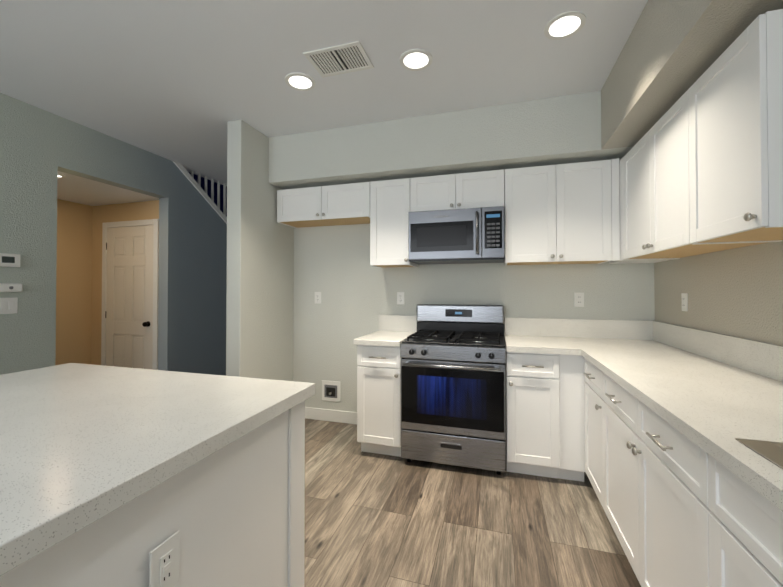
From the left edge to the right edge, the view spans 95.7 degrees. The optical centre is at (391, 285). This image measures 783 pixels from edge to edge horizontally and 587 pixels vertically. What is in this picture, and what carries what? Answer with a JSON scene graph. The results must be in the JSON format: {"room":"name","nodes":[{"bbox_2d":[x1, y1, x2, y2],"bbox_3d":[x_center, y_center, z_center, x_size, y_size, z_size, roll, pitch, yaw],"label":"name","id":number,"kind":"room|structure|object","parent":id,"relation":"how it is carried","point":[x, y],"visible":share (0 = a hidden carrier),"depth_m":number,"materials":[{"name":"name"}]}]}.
{"room":"kitchen","nodes":[
{"label":"kitchen","id":0,"kind":"room"},
{"bbox_2d":[55,199,90,364],"bbox_3d":[-4.276,-0.025,2.091,0.130,2.720,10.100,0,-1,17],"label":"wall","id":1,"kind":"structure","parent":0,"point":[79,286],"depth_m":4.05,"materials":[{"name":"beige paint"}]},
{"bbox_2d":[57,171,158,205],"bbox_3d":[-4.085,-1.237,0.588,1.100,0.490,7.300,0,-1,17],"label":"ceiling","id":2,"kind":"structure","parent":0,"point":[77,189],"depth_m":3.68,"materials":[{"name":"white paint"}]},
{"bbox_2d":[57,173,65,177],"bbox_3d":[-2.927,-0.960,3.079,0.144,0.008,0.144,0,-1,17],"label":"recessed light","id":3,"kind":"object","parent":2,"relation":"in","point":[60,176],"visible":0.42,"depth_m":3.10,"materials":[{"name":"white"}]},
{"bbox_2d":[0,93,226,375],"bbox_3d":[-3.672,-1.016,1.976,1.360,4.700,10.200,0,-1,17],"label":"wall","id":4,"kind":"structure","parent":0,"point":[40,148],"depth_m":3.11,"materials":[{"name":"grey paint"}]},
{"bbox_2d":[0,297,17,313],"bbox_3d":[-2.778,0.145,2.563,0.011,0.118,0.118,0,-1,17],"label":"light switch","id":5,"kind":"object","parent":4,"relation":"attached to","point":[8,305],"visible":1,"depth_m":2.57,"materials":[{"name":"white plastic"}]},
{"bbox_2d":[0,253,20,266],"bbox_3d":[-2.773,-0.185,2.559,0.025,0.096,0.140,0,-1,17],"label":"thermostat","id":6,"kind":"object","parent":4,"relation":"attached to","point":[9,260],"visible":0.98,"depth_m":2.56,"materials":[{"name":"white plastic"}]},
{"bbox_2d":[0,283,22,291],"bbox_3d":[-2.766,0.016,2.571,0.030,0.064,0.140,0,-1,17],"label":"detector","id":7,"kind":"object","parent":4,"relation":"attached to","point":[10,287],"visible":0.98,"depth_m":2.57,"materials":[{"name":"white plastic"}]},
{"bbox_2d":[172,161,226,223],"bbox_3d":[-2.067,-0.425,5.217,0.170,1.899,2.860,0,-1,17],"label":"trim","id":8,"kind":"structure","parent":4,"relation":"on","point":[190,178],"depth_m":4.22,"materials":[{"name":"white wood"}]},
{"bbox_2d":[185,168,225,215],"bbox_3d":[-2.234,-1.072,4.661,0.022,1.167,1.177,0,-1,17],"label":"balusters","id":9,"kind":"object","parent":8,"relation":"on","point":[218,192],"visible":0.17,"depth_m":4.60,"materials":[{"name":"white"}]},
{"bbox_2d":[91,200,158,364],"bbox_3d":[-3.018,0.194,4.131,1.080,2.330,0.130,0,-1,17],"label":"wall","id":10,"kind":"structure","parent":0,"point":[144,210],"depth_m":4.19,"materials":[{"name":"beige paint"}]},
{"bbox_2d":[101,219,158,369],"bbox_3d":[-2.987,0.309,4.007,0.842,2.096,0.085,0,-1,17],"label":"closet door","id":11,"kind":"structure","parent":10,"relation":"in","point":[130,288],"depth_m":4.02,"materials":[{"name":"white wood"}]},
{"bbox_2d":[226,120,293,380],"bbox_3d":[-1.195,-0.011,3.315,0.140,2.720,0.800,0,-1,17],"label":"wall","id":12,"kind":"structure","parent":0,"point":[259,293],"depth_m":3.10,"materials":[{"name":"white paint"}]},
{"bbox_2d":[0,0,647,185],"bbox_3d":[-0.614,-1.437,1.021,5.310,0.080,10.100,0,-1,17],"label":"ceiling","id":13,"kind":"structure","parent":0,"point":[183,82],"depth_m":2.19,"materials":[{"name":"white paint"}]},
{"bbox_2d":[285,72,314,90],"bbox_3d":[-0.617,-1.377,2.398,0.200,0.008,0.200,0,-1,17],"label":"recessed light","id":14,"kind":"object","parent":13,"relation":"in","point":[300,81],"visible":1,"depth_m":2.39,"materials":[{"name":"white"}]},
{"bbox_2d":[303,41,373,77],"bbox_3d":[-0.318,-1.380,2.174,0.360,0.008,0.250,0,-1,17],"label":"ceiling vent","id":15,"kind":"object","parent":13,"relation":"in","point":[340,59],"visible":1,"depth_m":2.16,"materials":[{"name":"white metal"}]},
{"bbox_2d":[400,49,431,70],"bbox_3d":[0.150,-1.380,2.171,0.200,0.008,0.200,0,-1,17],"label":"recessed light","id":16,"kind":"object","parent":13,"relation":"in","point":[415,59],"visible":1,"depth_m":2.16,"materials":[{"name":"white"}]},
{"bbox_2d":[269,91,633,189],"bbox_3d":[0.458,-1.164,3.031,3.199,0.420,0.430,0,-1,17],"label":"soffit","id":17,"kind":"structure","parent":13,"relation":"attached to","point":[566,129],"depth_m":2.82,"materials":[{"name":"white paint"}]},
{"bbox_2d":[544,11,585,39],"bbox_3d":[0.922,-1.383,1.889,0.200,0.008,0.200,0,-1,17],"label":"recessed light","id":18,"kind":"object","parent":13,"relation":"in","point":[567,24],"visible":1,"depth_m":1.88,"materials":[{"name":"white"}]},
{"bbox_2d":[601,0,782,149],"bbox_3d":[1.495,-1.179,1.727,0.470,0.420,1.480,0,-1,17],"label":"soffit","id":19,"kind":"structure","parent":13,"relation":"attached to","point":[672,51],"depth_m":1.66,"materials":[{"name":"beige paint"}]},
{"bbox_2d":[304,418,640,586],"bbox_3d":[-1.951,1.357,1.386,8.100,0.060,10.100,0,-1,17],"label":"floor","id":20,"kind":"structure","parent":0,"point":[376,520],"depth_m":1.96,"materials":[{"name":"brown wood"}]},
{"bbox_2d":[0,401,304,586],"bbox_3d":[-1.547,0.874,-0.105,1.398,0.871,3.662,0,-1,17],"label":"base cabinet","id":21,"kind":"object","parent":20,"relation":"on","point":[233,513],"visible":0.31,"depth_m":1.01,"materials":[{"name":"white paint"}]},
{"bbox_2d":[0,363,314,575],"bbox_3d":[-1.550,0.414,-0.099,1.460,0.048,3.740,0,-1,17],"label":"countertop","id":22,"kind":"structure","parent":21,"relation":"on","point":[82,446],"depth_m":0.98,"materials":[{"name":"stone"}]},
{"bbox_2d":[149,530,179,586],"bbox_3d":[-0.533,0.666,0.837,0.010,0.125,0.078,0,-1,17],"label":"outlet","id":23,"kind":"object","parent":21,"relation":"attached to","point":[164,564],"visible":0.98,"depth_m":0.83,"materials":[{"name":"white plastic"}]},
{"bbox_2d":[357,345,400,456],"bbox_3d":[-0.018,0.906,3.024,0.356,0.879,0.661,0,-1,17],"label":"base cabinet","id":24,"kind":"object","parent":20,"relation":"on","point":[378,399],"visible":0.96,"depth_m":2.75,"materials":[{"name":"white paint"}]},
{"bbox_2d":[353,331,414,346],"bbox_3d":[-0.027,0.446,3.040,0.378,0.040,0.647,0,-1,17],"label":"countertop","id":25,"kind":"structure","parent":24,"relation":"on","point":[388,338],"depth_m":2.84,"materials":[{"name":"stone"}]},
{"bbox_2d":[400,304,505,474],"bbox_3d":[0.508,0.753,2.826,0.756,1.180,0.702,0,-1,17],"label":"gas range","id":26,"kind":"object","parent":20,"relation":"on","point":[453,383],"visible":0.98,"depth_m":2.57,"materials":[{"name":"silver metal"}]},
{"bbox_2d":[506,351,559,478],"bbox_3d":[1.049,0.903,2.708,0.338,0.879,0.661,0,-1,17],"label":"base cabinet","id":27,"kind":"object","parent":20,"relation":"on","point":[532,419],"visible":0.98,"depth_m":2.43,"materials":[{"name":"white paint"}]},
{"bbox_2d":[505,335,580,354],"bbox_3d":[1.106,0.442,2.704,0.450,0.040,0.647,0,-1,17],"label":"countertop","id":28,"kind":"structure","parent":27,"relation":"on","point":[514,343],"depth_m":2.50,"materials":[{"name":"stone"}]},
{"bbox_2d":[558,354,585,481],"bbox_3d":[1.228,0.899,2.416,0.164,0.879,0.097,0,-1,17],"label":"cabinet filler","id":29,"kind":"object","parent":20,"relation":"on","point":[572,381],"visible":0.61,"depth_m":2.37,"materials":[{"name":"white paint"}]},
{"bbox_2d":[583,358,604,508],"bbox_3d":[1.493,0.895,2.046,0.661,0.879,0.418,0,-1,17],"label":"base cabinet","id":30,"kind":"object","parent":20,"relation":"on","point":[593,374],"visible":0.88,"depth_m":2.12,"materials":[{"name":"white paint"}]},
{"bbox_2d":[603,373,712,586],"bbox_3d":[1.291,0.887,1.364,0.661,0.879,0.998,0,-1,17],"label":"base cabinet","id":31,"kind":"object","parent":20,"relation":"on","point":[657,510],"visible":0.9,"depth_m":1.31,"materials":[{"name":"white paint"}]},
{"bbox_2d":[569,337,782,511],"bbox_3d":[1.042,0.417,0.533,0.663,0.040,4.847,0,-1,17],"label":"countertop","id":32,"kind":"structure","parent":31,"relation":"on","point":[714,409],"depth_m":1.30,"materials":[{"name":"stone"}]},
{"bbox_2d":[735,438,782,468],"bbox_3d":[1.015,0.498,0.440,0.504,0.213,0.859,0,-1,17],"label":"stainless steel sink","id":33,"kind":"object","parent":32,"relation":"in","point":[772,452],"visible":1,"depth_m":0.86,"materials":[{"name":"grey metal"}]},
{"bbox_2d":[708,454,782,586],"bbox_3d":[1.015,0.876,0.427,0.656,0.879,0.948,0,-1,17],"label":"base cabinet","id":34,"kind":"object","parent":20,"relation":"on","point":[745,535],"visible":0.77,"depth_m":0.84,"materials":[{"name":"white paint"}]},
{"bbox_2d":[293,224,654,411],"bbox_3d":[0.547,-0.011,3.284,3.480,2.720,0.130,0,-1,17],"label":"wall","id":35,"kind":"structure","parent":0,"point":[345,278],"depth_m":3.39,"materials":[{"name":"white paint"}]},
{"bbox_2d":[315,292,320,303],"bbox_3d":[-0.748,0.122,3.593,0.072,0.118,0.009,0,-1,17],"label":"outlet","id":36,"kind":"object","parent":35,"relation":"attached to","point":[317,297],"visible":1,"depth_m":3.59,"materials":[{"name":"white plastic"}]},
{"bbox_2d":[277,182,369,227],"bbox_3d":[-0.598,-0.756,3.374,0.936,0.311,0.356,0,-1,17],"label":"upper cabinet","id":37,"kind":"object","parent":35,"relation":"attached to","point":[340,204],"visible":1,"depth_m":3.24,"materials":[{"name":"white paint"}]},
{"bbox_2d":[305,407,356,423],"bbox_3d":[-0.669,1.290,3.150,0.954,0.115,0.790,0,-1,17],"label":"baseboard","id":38,"kind":"structure","parent":35,"relation":"attached to","point":[331,415],"depth_m":3.53,"materials":[{"name":"white wood"}]},
{"bbox_2d":[322,380,339,401],"bbox_3d":[-0.607,1.052,3.529,0.200,0.200,0.032,0,-1,17],"label":"outlet box","id":39,"kind":"object","parent":35,"relation":"attached to","point":[330,390],"visible":1,"depth_m":3.53,"materials":[{"name":"white plastic"}]},
{"bbox_2d":[370,178,417,267],"bbox_3d":[0.026,-0.543,3.187,0.356,0.741,0.356,0,-1,17],"label":"upper cabinet","id":40,"kind":"object","parent":35,"relation":"attached to","point":[389,205],"visible":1,"depth_m":3.05,"materials":[{"name":"white paint"}]},
{"bbox_2d":[379,315,416,331],"bbox_3d":[0.062,0.354,3.343,0.378,0.150,0.019,0,-1,17],"label":"backsplash","id":41,"kind":"structure","parent":35,"relation":"attached to","point":[406,323],"depth_m":3.33,"materials":[{"name":"white stone"}]},
{"bbox_2d":[397,292,403,304],"bbox_3d":[0.087,0.119,3.346,0.072,0.118,0.009,0,-1,17],"label":"electrical outlet","id":42,"kind":"object","parent":35,"relation":"attached to","point":[400,298],"visible":1,"depth_m":3.34,"materials":[{"name":"white plastic"}]},
{"bbox_2d":[410,169,503,211],"bbox_3d":[0.564,-0.762,3.030,0.758,0.306,0.356,0,-1,17],"label":"upper cabinet","id":43,"kind":"object","parent":35,"relation":"attached to","point":[481,189],"visible":0.85,"depth_m":2.88,"materials":[{"name":"white paint"}]},
{"bbox_2d":[408,206,504,264],"bbox_3d":[0.550,-0.404,2.981,0.756,0.408,0.448,0,-1,17],"label":"microwave","id":44,"kind":"object","parent":43,"relation":"attached to","point":[464,236],"visible":0.98,"depth_m":2.81,"materials":[{"name":"silver metal"}]},
{"bbox_2d":[504,160,611,265],"bbox_3d":[1.284,-0.547,2.813,0.736,0.741,0.356,0,-1,17],"label":"upper cabinet","id":45,"kind":"object","parent":35,"relation":"attached to","point":[558,214],"visible":1,"depth_m":2.67,"materials":[{"name":"white paint"}]},
{"bbox_2d":[504,158,619,260],"bbox_3d":[0.314,-0.564,3.118,2.867,0.778,0.325,0,-1,17],"label":"cabinet filler","id":46,"kind":"object","parent":35,"relation":"attached to","point":[615,210],"visible":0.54,"depth_m":2.56,"materials":[{"name":"white paint"}]},
{"bbox_2d":[505,318,650,339],"bbox_3d":[1.494,0.349,2.918,1.074,0.150,0.019,0,-1,17],"label":"backsplash","id":47,"kind":"structure","parent":35,"relation":"attached to","point":[579,328],"depth_m":2.89,"materials":[{"name":"white stone"}]},
{"bbox_2d":[574,292,583,306],"bbox_3d":[1.544,0.115,2.913,0.072,0.118,0.010,0,-1,17],"label":"electrical outlet","id":48,"kind":"object","parent":35,"relation":"attached to","point":[578,299],"visible":1,"depth_m":2.91,"materials":[{"name":"white plastic"}]},
{"bbox_2d":[654,240,782,345],"bbox_3d":[1.049,-0.059,-0.844,0.130,2.720,7.500,0,-1,17],"label":"wall","id":49,"kind":"structure","parent":0,"point":[736,292],"depth_m":1.88,"materials":[{"name":"taupe paint"}]},
{"bbox_2d":[609,157,673,263],"bbox_3d":[1.644,-0.576,1.982,0.325,0.780,1.746,0,-1,17],"label":"cabinet filler","id":50,"kind":"object","parent":49,"relation":"attached to","point":[622,260],"visible":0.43,"depth_m":2.53,"materials":[{"name":"white paint"}]},
{"bbox_2d":[681,293,687,310],"bbox_3d":[1.914,0.108,2.318,0.010,0.118,0.072,0,-1,17],"label":"outlet","id":51,"kind":"object","parent":49,"relation":"attached to","point":[684,296],"visible":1,"depth_m":2.31,"materials":[{"name":"white plastic"}]},
{"bbox_2d":[623,90,768,259],"bbox_3d":[1.639,-0.548,2.020,0.356,0.724,0.882,0,-1,17],"label":"upper cabinet","id":52,"kind":"object","parent":49,"relation":"attached to","point":[656,216],"visible":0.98,"depth_m":1.94,"materials":[{"name":"white paint"}]},
{"bbox_2d":[651,321,782,381],"bbox_3d":[1.351,0.321,0.442,0.019,0.150,4.847,0,-1,17],"label":"backsplash","id":53,"kind":"structure","parent":49,"relation":"attached to","point":[761,358],"depth_m":1.87,"materials":[{"name":"white stone"}]},
{"bbox_2d":[688,9,782,243],"bbox_3d":[1.447,-0.555,1.372,0.356,0.724,0.464,0,-1,17],"label":"upper cabinet","id":54,"kind":"object","parent":49,"relation":"attached to","point":[735,96],"visible":1,"depth_m":1.31,"materials":[{"name":"white paint"}]}
]}

